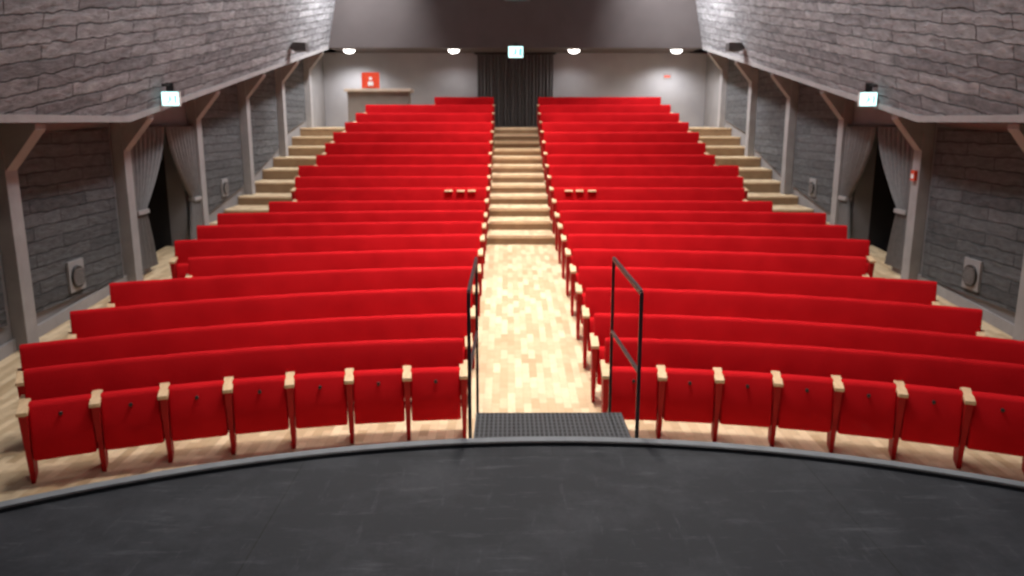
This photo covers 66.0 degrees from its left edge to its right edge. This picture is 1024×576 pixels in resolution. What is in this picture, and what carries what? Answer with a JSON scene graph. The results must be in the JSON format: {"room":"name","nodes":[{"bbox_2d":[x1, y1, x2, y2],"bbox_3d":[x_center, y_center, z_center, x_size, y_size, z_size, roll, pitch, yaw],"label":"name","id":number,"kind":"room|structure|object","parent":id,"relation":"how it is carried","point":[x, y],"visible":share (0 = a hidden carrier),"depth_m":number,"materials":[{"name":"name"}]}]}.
{"room":"auditorium","nodes":[
{"label":"auditorium","id":0,"kind":"room"},
{"bbox_2d":[0,0,334,345],"bbox_3d":[-5.464,-3.291,8.268,3.324,8.800,31.600,0,12,0],"label":"wall","id":1,"kind":"structure","parent":0,"point":[58,57],"depth_m":10.43,"materials":[{"name":"grey brick"}]},
{"bbox_2d":[0,123,45,350],"bbox_3d":[-5.260,-0.533,8.600,0.530,2.472,0.220,0,12,0],"label":"pilaster","id":2,"kind":"object","parent":1,"relation":"attached to","point":[17,140],"visible":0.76,"depth_m":8.53,"materials":[{"name":"paint"}]},
{"bbox_2d":[66,258,85,292],"bbox_3d":[-5.465,-0.160,9.905,0.060,0.385,0.350,0,12,0],"label":"air vent","id":3,"kind":"object","parent":1,"relation":"in","point":[75,271],"visible":1,"depth_m":9.84,"materials":[{"name":"black metal"}]},
{"bbox_2d":[109,114,153,281],"bbox_3d":[-5.274,-1.240,11.159,0.530,2.378,0.220,0,12,0],"label":"pilaster","id":4,"kind":"object","parent":1,"relation":"attached to","point":[124,135],"visible":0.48,"depth_m":11.05,"materials":[{"name":"concrete"}]},
{"bbox_2d":[0,46,327,360],"bbox_3d":[-5.236,-1.307,7.617,0.570,4.590,29.500,0,12,0],"label":"wall trim","id":5,"kind":"structure","parent":1,"relation":"attached to","point":[10,347],"depth_m":9.81,"materials":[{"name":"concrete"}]},
{"bbox_2d":[131,124,201,270],"bbox_3d":[-5.446,-1.518,12.479,0.120,2.094,2.400,0,12,0],"label":"door curtain","id":6,"kind":"object","parent":1,"relation":"hanging from","point":[146,154],"visible":0.9,"depth_m":12.03,"materials":[{"name":"grey fabric"}]},
{"bbox_2d":[161,83,180,105],"bbox_3d":[-4.827,-2.731,11.121,0.267,0.322,0.059,0,12,0],"label":"exit sign","id":7,"kind":"object","parent":1,"relation":"attached to","point":[169,97],"visible":1,"depth_m":11.10,"materials":[{"name":"white paint"}]},
{"bbox_2d":[186,90,219,225],"bbox_3d":[-5.288,-2.169,13.722,0.530,2.497,0.220,0,12,0],"label":"pilaster","id":8,"kind":"object","parent":1,"relation":"attached to","point":[196,108],"visible":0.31,"depth_m":13.56,"materials":[{"name":"paint"}]},
{"bbox_2d":[220,178,228,196],"bbox_3d":[-5.494,-1.927,15.101,0.060,0.330,0.300,0,12,0],"label":"air vent","id":9,"kind":"object","parent":1,"relation":"in","point":[224,182],"visible":1,"depth_m":15.04,"materials":[{"name":"black metal"}]},
{"bbox_2d":[237,73,265,194],"bbox_3d":[-5.302,-3.172,16.268,0.530,2.461,0.220,0,12,0],"label":"pilaster","id":10,"kind":"object","parent":1,"relation":"attached to","point":[246,88],"visible":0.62,"depth_m":16.17,"materials":[{"name":"paint"}]},
{"bbox_2d":[274,61,298,156],"bbox_3d":[-5.316,-4.269,18.796,0.530,2.235,0.220,0,12,0],"label":"pilaster","id":11,"kind":"object","parent":1,"relation":"attached to","point":[282,73],"visible":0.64,"depth_m":18.69,"materials":[{"name":"paint"}]},
{"bbox_2d":[290,42,308,51],"bbox_3d":[-4.796,-5.410,17.687,0.400,0.180,0.300,0,12,0],"label":"loudspeaker","id":12,"kind":"object","parent":1,"relation":"attached to","point":[296,46],"visible":0.97,"depth_m":17.55,"materials":[{"name":"black plastic"}]},
{"bbox_2d":[303,51,323,127],"bbox_3d":[-5.330,-5.365,21.323,0.530,2.010,0.220,0,12,0],"label":"pilaster","id":13,"kind":"object","parent":1,"relation":"attached to","point":[309,62],"visible":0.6,"depth_m":21.21,"materials":[{"name":"paint"}]},
{"bbox_2d":[0,445,1023,575],"bbox_3d":[0.228,2.381,-1.139,11.400,0.975,10.780,0,12,0],"label":"floor","id":14,"kind":"structure","parent":0,"point":[550,510],"depth_m":3.26,"materials":[{"name":"black wood"}]},
{"bbox_2d":[0,436,1023,512],"bbox_3d":[0.211,1.245,2.051,8.838,0.112,4.127,0,12,0],"label":"trim","id":15,"kind":"structure","parent":14,"relation":"attached to","point":[27,501],"depth_m":3.81,"materials":[{"name":"metal"}]},
{"bbox_2d":[0,127,1023,501],"bbox_3d":[0.175,-0.287,8.783,12.200,2.710,31.300,0,12,0],"label":"floor","id":16,"kind":"structure","parent":0,"point":[530,352],"depth_m":8.09,"materials":[{"name":"brown wood"}]},
{"bbox_2d":[15,338,467,483],"bbox_3d":[-1.983,0.921,6.221,3.371,0.811,0.562,-3,12,-15],"label":"seats","id":17,"kind":"object","parent":16,"relation":"on","point":[64,410],"visible":0.99,"depth_m":6.18,"materials":[{"name":"red fabric"}]},
{"bbox_2d":[15,313,472,399],"bbox_3d":[-2.201,0.760,6.979,3.831,0.811,0.607,-4,13,-16],"label":"seats","id":18,"kind":"object","parent":16,"relation":"on","point":[452,325],"visible":0.17,"depth_m":7.06,"materials":[{"name":"red fabric"}]},
{"bbox_2d":[67,288,474,368],"bbox_3d":[-2.236,0.546,7.822,3.884,0.878,0.603,-3,12,-16],"label":"seats","id":19,"kind":"object","parent":16,"relation":"on","point":[86,323],"visible":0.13,"depth_m":7.89,"materials":[{"name":"red fabric"}]},
{"bbox_2d":[107,266,478,306],"bbox_3d":[-2.291,0.302,8.690,3.957,0.895,0.586,-3,12,-14],"label":"seats","id":20,"kind":"object","parent":16,"relation":"on","point":[130,293],"visible":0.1,"depth_m":8.75,"materials":[{"name":"red fabric"}]},
{"bbox_2d":[169,234,482,295],"bbox_3d":[-2.390,-0.232,10.490,4.058,0.867,0.517,-2,12,-8],"label":"seats","id":21,"kind":"object","parent":16,"relation":"on","point":[184,249],"visible":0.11,"depth_m":10.54,"materials":[{"name":"red fabric"}]},
{"bbox_2d":[185,249,480,315],"bbox_3d":[-2.116,0.019,9.641,3.541,0.871,0.524,-2,12,-10],"label":"seats","id":22,"kind":"object","parent":16,"relation":"on","point":[208,266],"visible":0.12,"depth_m":9.71,"materials":[{"name":"red fabric"}]},
{"bbox_2d":[196,221,484,278],"bbox_3d":[-2.432,-0.488,11.354,4.116,0.860,0.499,-1,12,-7],"label":"seats","id":23,"kind":"object","parent":16,"relation":"on","point":[432,227],"visible":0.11,"depth_m":11.42,"materials":[{"name":"red fabric"}]},
{"bbox_2d":[217,210,485,263],"bbox_3d":[-2.458,-0.741,12.209,4.149,0.854,0.486,-1,12,-6],"label":"seats","id":24,"kind":"object","parent":16,"relation":"on","point":[428,215],"visible":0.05,"depth_m":12.27,"materials":[{"name":"red fabric"}]},
{"bbox_2d":[269,201,487,250],"bbox_3d":[-2.241,-1.020,13.145,3.673,0.833,0.434,-1,12,-3],"label":"seats","id":25,"kind":"object","parent":16,"relation":"on","point":[274,206],"visible":0.1,"depth_m":13.19,"materials":[{"name":"red fabric"}]},
{"bbox_2d":[344,89,413,121],"bbox_3d":[-3.616,-4.928,21.619,1.800,1.030,0.740,0,12,0],"label":"desk","id":26,"kind":"object","parent":16,"relation":"on","point":[357,98],"visible":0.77,"depth_m":21.29,"materials":[{"name":"laminate"}]},
{"bbox_2d":[361,72,379,88],"bbox_3d":[-3.856,-5.654,21.500,0.480,0.440,0.150,0,12,0],"label":"sign","id":27,"kind":"object","parent":26,"relation":"on","point":[370,80],"visible":0.94,"depth_m":21.47,"materials":[{"name":"red paint"}]},
{"bbox_2d":[290,176,489,219],"bbox_3d":[-2.251,-1.672,14.765,3.673,0.811,0.434,-1,12,-3],"label":"seats","id":28,"kind":"object","parent":16,"relation":"on","point":[359,181],"visible":0.19,"depth_m":14.81,"materials":[{"name":"red fabric"}]},
{"bbox_2d":[293,187,488,233],"bbox_3d":[-2.136,-1.357,13.959,3.453,0.811,0.431,-1,12,-2],"label":"seats","id":29,"kind":"object","parent":16,"relation":"on","point":[418,193],"visible":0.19,"depth_m":14.00,"materials":[{"name":"red fabric"}]},
{"bbox_2d":[294,165,490,206],"bbox_3d":[-2.330,-2.006,15.568,3.824,0.811,0.436,-1,12,-3],"label":"seats","id":30,"kind":"object","parent":16,"relation":"on","point":[329,170],"visible":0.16,"depth_m":15.62,"materials":[{"name":"red fabric"}]},
{"bbox_2d":[314,155,490,193],"bbox_3d":[-2.260,-2.352,16.379,3.673,0.811,0.434,-1,12,-3],"label":"seats","id":31,"kind":"object","parent":16,"relation":"on","point":[321,160],"visible":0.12,"depth_m":16.43,"materials":[{"name":"red fabric"}]},
{"bbox_2d":[321,143,491,172],"bbox_3d":[-2.264,-2.746,17.174,3.673,0.811,0.434,-1,12,-3],"label":"seats","id":32,"kind":"object","parent":16,"relation":"on","point":[330,148],"visible":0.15,"depth_m":17.22,"materials":[{"name":"red fabric"}]},
{"bbox_2d":[330,132,492,151],"bbox_3d":[-2.268,-3.140,17.970,3.673,0.811,0.434,-1,12,-3],"label":"seats","id":33,"kind":"object","parent":16,"relation":"on","point":[338,137],"visible":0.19,"depth_m":18.02,"materials":[{"name":"red fabric"}]},
{"bbox_2d":[342,122,493,156],"bbox_3d":[-2.223,-3.535,18.768,3.573,0.811,0.432,-1,12,-2],"label":"seats","id":34,"kind":"object","parent":16,"relation":"on","point":[349,126],"visible":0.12,"depth_m":18.81,"materials":[{"name":"red fabric"}]},
{"bbox_2d":[354,113,493,135],"bbox_3d":[-2.178,-3.929,19.566,3.473,0.811,0.431,-1,12,-2],"label":"seats","id":35,"kind":"object","parent":16,"relation":"on","point":[359,117],"visible":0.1,"depth_m":19.61,"materials":[{"name":"red fabric"}]},
{"bbox_2d":[364,105,494,136],"bbox_3d":[-2.132,-4.324,20.364,3.373,0.811,0.430,-1,12,-2],"label":"seats","id":36,"kind":"object","parent":16,"relation":"on","point":[368,108],"visible":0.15,"depth_m":20.41,"materials":[{"name":"red fabric"}]},
{"bbox_2d":[433,97,494,120],"bbox_3d":[-1.291,-4.725,21.194,1.675,0.811,0.442,0,12,0],"label":"seats","id":37,"kind":"object","parent":16,"relation":"on","point":[437,100],"visible":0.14,"depth_m":21.23,"materials":[{"name":"red fabric"}]},
{"bbox_2d":[209,128,829,238],"bbox_3d":[0.129,-2.538,17.232,11.360,1.829,7.835,0,12,0],"label":"stairs","id":38,"kind":"structure","parent":16,"relation":"on","point":[496,135],"depth_m":16.78,"materials":[{"name":"brown wood"}]},
{"bbox_2d":[473,412,630,437],"bbox_3d":[0.212,1.147,4.823,0.840,0.950,1.325,0,12,0],"label":"steps","id":39,"kind":"structure","parent":16,"relation":"on","point":[612,424],"depth_m":4.36,"materials":[{"name":"black metal"}]},
{"bbox_2d":[467,257,478,437],"bbox_3d":[-0.225,0.755,4.709,0.018,1.764,1.158,0,12,-1],"label":"stair handrail","id":40,"kind":"object","parent":39,"relation":"attached to","point":[470,355],"visible":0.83,"depth_m":4.24,"materials":[{"name":"metal"}]},
{"bbox_2d":[608,257,643,437],"bbox_3d":[0.657,0.755,4.713,0.018,1.764,1.158,0,12,0],"label":"stair handrail","id":41,"kind":"object","parent":39,"relation":"attached to","point":[615,261],"visible":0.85,"depth_m":4.32,"materials":[{"name":"metal"}]},
{"bbox_2d":[537,97,661,127],"bbox_3d":[2.350,-4.723,21.183,3.373,0.811,0.430,0,12,2],"label":"seats","id":42,"kind":"object","parent":16,"relation":"on","point":[541,100],"visible":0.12,"depth_m":21.23,"materials":[{"name":"red fabric"}]},
{"bbox_2d":[538,105,671,136],"bbox_3d":[2.404,-4.328,20.385,3.473,0.811,0.431,0,12,2],"label":"seats","id":43,"kind":"object","parent":16,"relation":"on","point":[542,108],"visible":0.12,"depth_m":20.43,"materials":[{"name":"red fabric"}]},
{"bbox_2d":[539,113,680,145],"bbox_3d":[2.434,-3.934,19.588,3.523,0.811,0.432,0,12,2],"label":"seats","id":44,"kind":"object","parent":16,"relation":"on","point":[545,117],"visible":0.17,"depth_m":19.63,"materials":[{"name":"red fabric"}]},
{"bbox_2d":[540,122,691,156],"bbox_3d":[2.463,-3.540,18.792,3.573,0.811,0.432,0,12,2],"label":"seats","id":45,"kind":"object","parent":16,"relation":"on","point":[546,126],"visible":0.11,"depth_m":18.84,"materials":[{"name":"red fabric"}]},
{"bbox_2d":[542,132,702,167],"bbox_3d":[2.493,-3.145,17.995,3.623,0.811,0.433,0,12,2],"label":"seats","id":46,"kind":"object","parent":16,"relation":"on","point":[548,137],"visible":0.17,"depth_m":18.04,"materials":[{"name":"red fabric"}]},
{"bbox_2d":[543,143,709,180],"bbox_3d":[2.472,-2.752,17.201,3.573,0.811,0.432,0,12,2],"label":"seats","id":47,"kind":"object","parent":16,"relation":"on","point":[550,148],"visible":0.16,"depth_m":17.25,"materials":[{"name":"red fabric"}]},
{"bbox_2d":[545,155,715,193],"bbox_3d":[2.477,-2.358,16.405,3.573,0.811,0.432,0,12,2],"label":"seats","id":48,"kind":"object","parent":16,"relation":"on","point":[690,160],"visible":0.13,"depth_m":16.45,"materials":[{"name":"red fabric"}]},
{"bbox_2d":[547,165,741,206],"bbox_3d":[2.606,-2.011,15.593,3.824,0.811,0.436,0,12,2],"label":"seats","id":49,"kind":"object","parent":16,"relation":"on","point":[554,170],"visible":0.21,"depth_m":15.64,"materials":[{"name":"red fabric"}]},
{"bbox_2d":[549,176,748,219],"bbox_3d":[2.535,-1.677,14.789,3.673,0.811,0.434,0,12,2],"label":"seats","id":50,"kind":"object","parent":16,"relation":"on","point":[556,181],"visible":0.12,"depth_m":14.84,"materials":[{"name":"red fabric"}]},
{"bbox_2d":[552,187,747,233],"bbox_3d":[2.430,-1.362,13.982,3.453,0.811,0.431,0,12,2],"label":"seats","id":51,"kind":"object","parent":16,"relation":"on","point":[560,193],"visible":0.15,"depth_m":14.03,"materials":[{"name":"red fabric"}]},
{"bbox_2d":[554,200,772,250],"bbox_3d":[2.545,-1.025,13.169,3.673,0.833,0.434,0,12,2],"label":"seats","id":52,"kind":"object","parent":16,"relation":"on","point":[737,206],"visible":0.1,"depth_m":13.21,"materials":[{"name":"red fabric"}]},
{"bbox_2d":[557,210,825,263],"bbox_3d":[2.772,-0.747,12.236,4.149,0.854,0.486,1,12,5],"label":"seats","id":53,"kind":"object","parent":16,"relation":"on","point":[565,215],"visible":0.13,"depth_m":12.30,"materials":[{"name":"red fabric"}]},
{"bbox_2d":[561,221,846,278],"bbox_3d":[2.744,-0.494,11.382,4.096,0.860,0.498,1,12,6],"label":"seats","id":54,"kind":"object","parent":16,"relation":"on","point":[569,227],"visible":0.14,"depth_m":11.45,"materials":[{"name":"red fabric"}]},
{"bbox_2d":[570,249,868,315],"bbox_3d":[2.473,0.015,9.661,3.572,0.872,0.526,2,12,10],"label":"seats","id":55,"kind":"object","parent":16,"relation":"on","point":[720,260],"visible":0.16,"depth_m":9.73,"materials":[{"name":"red fabric"}]},
{"bbox_2d":[565,234,875,295],"bbox_3d":[2.697,-0.239,10.521,4.006,0.866,0.514,2,12,8],"label":"seats","id":56,"kind":"object","parent":16,"relation":"on","point":[786,245],"visible":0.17,"depth_m":10.58,"materials":[{"name":"red fabric"}]},
{"bbox_2d":[575,266,939,339],"bbox_3d":[2.602,0.292,8.729,3.871,0.892,0.578,3,12,13],"label":"seats","id":57,"kind":"object","parent":16,"relation":"on","point":[820,285],"visible":0.22,"depth_m":8.80,"materials":[{"name":"red fabric"}]},
{"bbox_2d":[582,287,985,368],"bbox_3d":[2.566,0.539,7.858,3.818,0.878,0.597,3,12,15],"label":"seats","id":58,"kind":"object","parent":16,"relation":"on","point":[849,311],"visible":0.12,"depth_m":7.94,"materials":[{"name":"red fabric"}]},
{"bbox_2d":[590,313,1023,401],"bbox_3d":[2.716,0.767,6.944,4.144,0.811,0.642,4,13,17],"label":"seats","id":59,"kind":"object","parent":16,"relation":"on","point":[731,329],"visible":0.19,"depth_m":7.14,"materials":[{"name":"red fabric"}]},
{"bbox_2d":[600,338,1023,472],"bbox_3d":[2.540,0.931,6.176,3.754,0.811,0.598,3,12,15],"label":"seats","id":60,"kind":"object","parent":16,"relation":"on","point":[958,403],"visible":0.97,"depth_m":6.22,"materials":[{"name":"red fabric"}]},
{"bbox_2d":[323,53,706,126],"bbox_3d":[0.092,-6.551,23.605,12.000,8.800,0.300,0,12,0],"label":"wall","id":61,"kind":"structure","parent":0,"point":[430,75],"depth_m":23.50,"materials":[{"name":"paint"}]},
{"bbox_2d":[663,74,670,78],"bbox_3d":[4.633,-6.312,23.514,0.240,0.170,0.024,0,12,0],"label":"notice","id":62,"kind":"object","parent":61,"relation":"attached to","point":[665,76],"visible":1,"depth_m":23.50,"materials":[{"name":"plastic"}]},
{"bbox_2d":[324,0,707,52],"bbox_3d":[0.097,-8.720,22.121,11.400,3.940,1.700,0,12,0],"label":"ceiling","id":63,"kind":"structure","parent":0,"point":[365,26],"depth_m":21.58,"materials":[{"name":"grey paint"}]},
{"bbox_2d":[343,48,355,52],"bbox_3d":[-4.560,-6.640,22.078,0.360,0.110,0.360,0,12,0],"label":"recessed light","id":64,"kind":"object","parent":63,"relation":"in","point":[347,50],"visible":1,"depth_m":21.96,"materials":[{"name":"white paint"}]},
{"bbox_2d":[447,48,459,52],"bbox_3d":[-1.630,-6.644,22.093,0.360,0.110,0.360,0,12,0],"label":"recessed light","id":65,"kind":"object","parent":63,"relation":"in","point":[452,50],"visible":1,"depth_m":21.97,"materials":[{"name":"white paint"}]},
{"bbox_2d":[474,53,555,125],"bbox_3d":[0.093,-5.901,23.467,2.400,2.125,0.160,0,12,0],"label":"curtain","id":66,"kind":"object","parent":63,"relation":"hanging from","point":[515,85],"visible":0.79,"depth_m":23.41,"materials":[{"name":"fabric"}]},
{"bbox_2d":[508,43,522,57],"bbox_3d":[0.102,-6.526,21.661,0.420,0.400,0.112,0,12,0],"label":"exit sign","id":67,"kind":"object","parent":63,"relation":"attached to","point":[515,51],"visible":1,"depth_m":21.62,"materials":[{"name":"white paint"}]},
{"bbox_2d":[568,49,579,52],"bbox_3d":[1.740,-6.647,22.110,0.360,0.110,0.360,0,12,0],"label":"recessed light","id":68,"kind":"object","parent":63,"relation":"in","point":[569,50],"visible":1,"depth_m":22.00,"materials":[{"name":"white paint"}]},
{"bbox_2d":[670,49,682,52],"bbox_3d":[4.620,-6.650,22.125,0.360,0.110,0.360,0,12,0],"label":"recessed light","id":69,"kind":"object","parent":63,"relation":"in","point":[671,50],"visible":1,"depth_m":22.01,"materials":[{"name":"white paint"}]},
{"bbox_2d":[695,0,1023,323],"bbox_3d":[5.812,-3.303,8.326,3.324,8.800,31.600,0,12,0],"label":"wall","id":70,"kind":"structure","parent":0,"point":[923,57],"depth_m":10.74,"materials":[{"name":"grey brick"}]},
{"bbox_2d":[707,51,728,127],"bbox_3d":[5.540,-5.377,21.378,0.530,2.010,0.220,0,12,0],"label":"pilaster","id":71,"kind":"object","parent":70,"relation":"attached to","point":[721,62],"visible":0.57,"depth_m":21.27,"materials":[{"name":"paint"}]},
{"bbox_2d":[725,42,743,51],"bbox_3d":[5.043,-5.421,17.737,0.400,0.180,0.300,0,12,0],"label":"loudspeaker","id":72,"kind":"object","parent":70,"relation":"attached to","point":[731,46],"visible":1,"depth_m":17.60,"materials":[{"name":"black plastic"}]},
{"bbox_2d":[735,61,758,156],"bbox_3d":[5.554,-4.281,18.851,0.530,2.235,0.220,0,12,0],"label":"pilaster","id":73,"kind":"object","parent":70,"relation":"attached to","point":[751,73],"visible":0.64,"depth_m":18.75,"materials":[{"name":"paint"}]},
{"bbox_2d":[770,73,798,193],"bbox_3d":[5.568,-3.184,16.324,0.530,2.461,0.220,0,12,0],"label":"pilaster","id":74,"kind":"object","parent":70,"relation":"attached to","point":[789,87],"visible":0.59,"depth_m":16.23,"materials":[{"name":"paint"}]},
{"bbox_2d":[808,178,816,196],"bbox_3d":[5.774,-1.939,15.159,0.060,0.330,0.300,0,12,0],"label":"air vent","id":75,"kind":"object","parent":70,"relation":"in","point":[812,188],"visible":1,"depth_m":15.09,"materials":[{"name":"black metal"}]},
{"bbox_2d":[820,90,853,224],"bbox_3d":[5.582,-2.180,13.777,0.530,2.497,0.220,0,12,0],"label":"pilaster","id":76,"kind":"object","parent":70,"relation":"attached to","point":[843,108],"visible":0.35,"depth_m":13.62,"materials":[{"name":"paint"}]},
{"bbox_2d":[703,47,1023,336],"bbox_3d":[5.594,-1.319,7.673,0.570,4.590,29.500,0,12,0],"label":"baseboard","id":77,"kind":"structure","parent":70,"relation":"attached to","point":[1000,323],"depth_m":10.30,"materials":[{"name":"concrete"}]},
{"bbox_2d":[858,84,877,106],"bbox_3d":[5.145,-2.783,11.367,0.267,0.322,0.059,0,12,0],"label":"exit sign","id":78,"kind":"object","parent":70,"relation":"attached to","point":[867,98],"visible":1,"depth_m":11.35,"materials":[{"name":"white paint"}]},
{"bbox_2d":[838,124,913,269],"bbox_3d":[5.754,-1.530,12.536,0.120,2.094,2.400,0,12,0],"label":"door curtain","id":79,"kind":"object","parent":70,"relation":"hanging from","point":[896,153],"visible":0.85,"depth_m":12.05,"materials":[{"name":"grey fabric"}]},
{"bbox_2d":[892,114,935,279],"bbox_3d":[5.596,-1.252,11.214,0.530,2.378,0.220,0,12,0],"label":"pilaster","id":80,"kind":"object","parent":70,"relation":"attached to","point":[920,135],"visible":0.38,"depth_m":11.11,"materials":[{"name":"concrete"}]},
{"bbox_2d":[910,170,917,180],"bbox_3d":[5.679,-1.590,11.138,0.045,0.140,0.110,0,12,0],"label":"fire alarm","id":81,"kind":"object","parent":80,"relation":"attached to","point":[913,177],"visible":1,"depth_m":11.11,"materials":[{"name":"red plastic"}]},
{"bbox_2d":[961,257,982,291],"bbox_3d":[5.803,-0.173,9.962,0.060,0.385,0.350,0,12,0],"label":"air vent","id":82,"kind":"object","parent":70,"relation":"in","point":[972,271],"visible":1,"depth_m":9.91,"materials":[{"name":"black metal"}]},
{"bbox_2d":[1007,123,1023,340],"bbox_3d":[5.610,-0.545,8.655,0.530,2.472,0.220,0,12,0],"label":"pilaster","id":83,"kind":"object","parent":70,"relation":"attached to","point":[1016,130],"visible":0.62,"depth_m":8.82,"materials":[{"name":"paint"}]}
]}

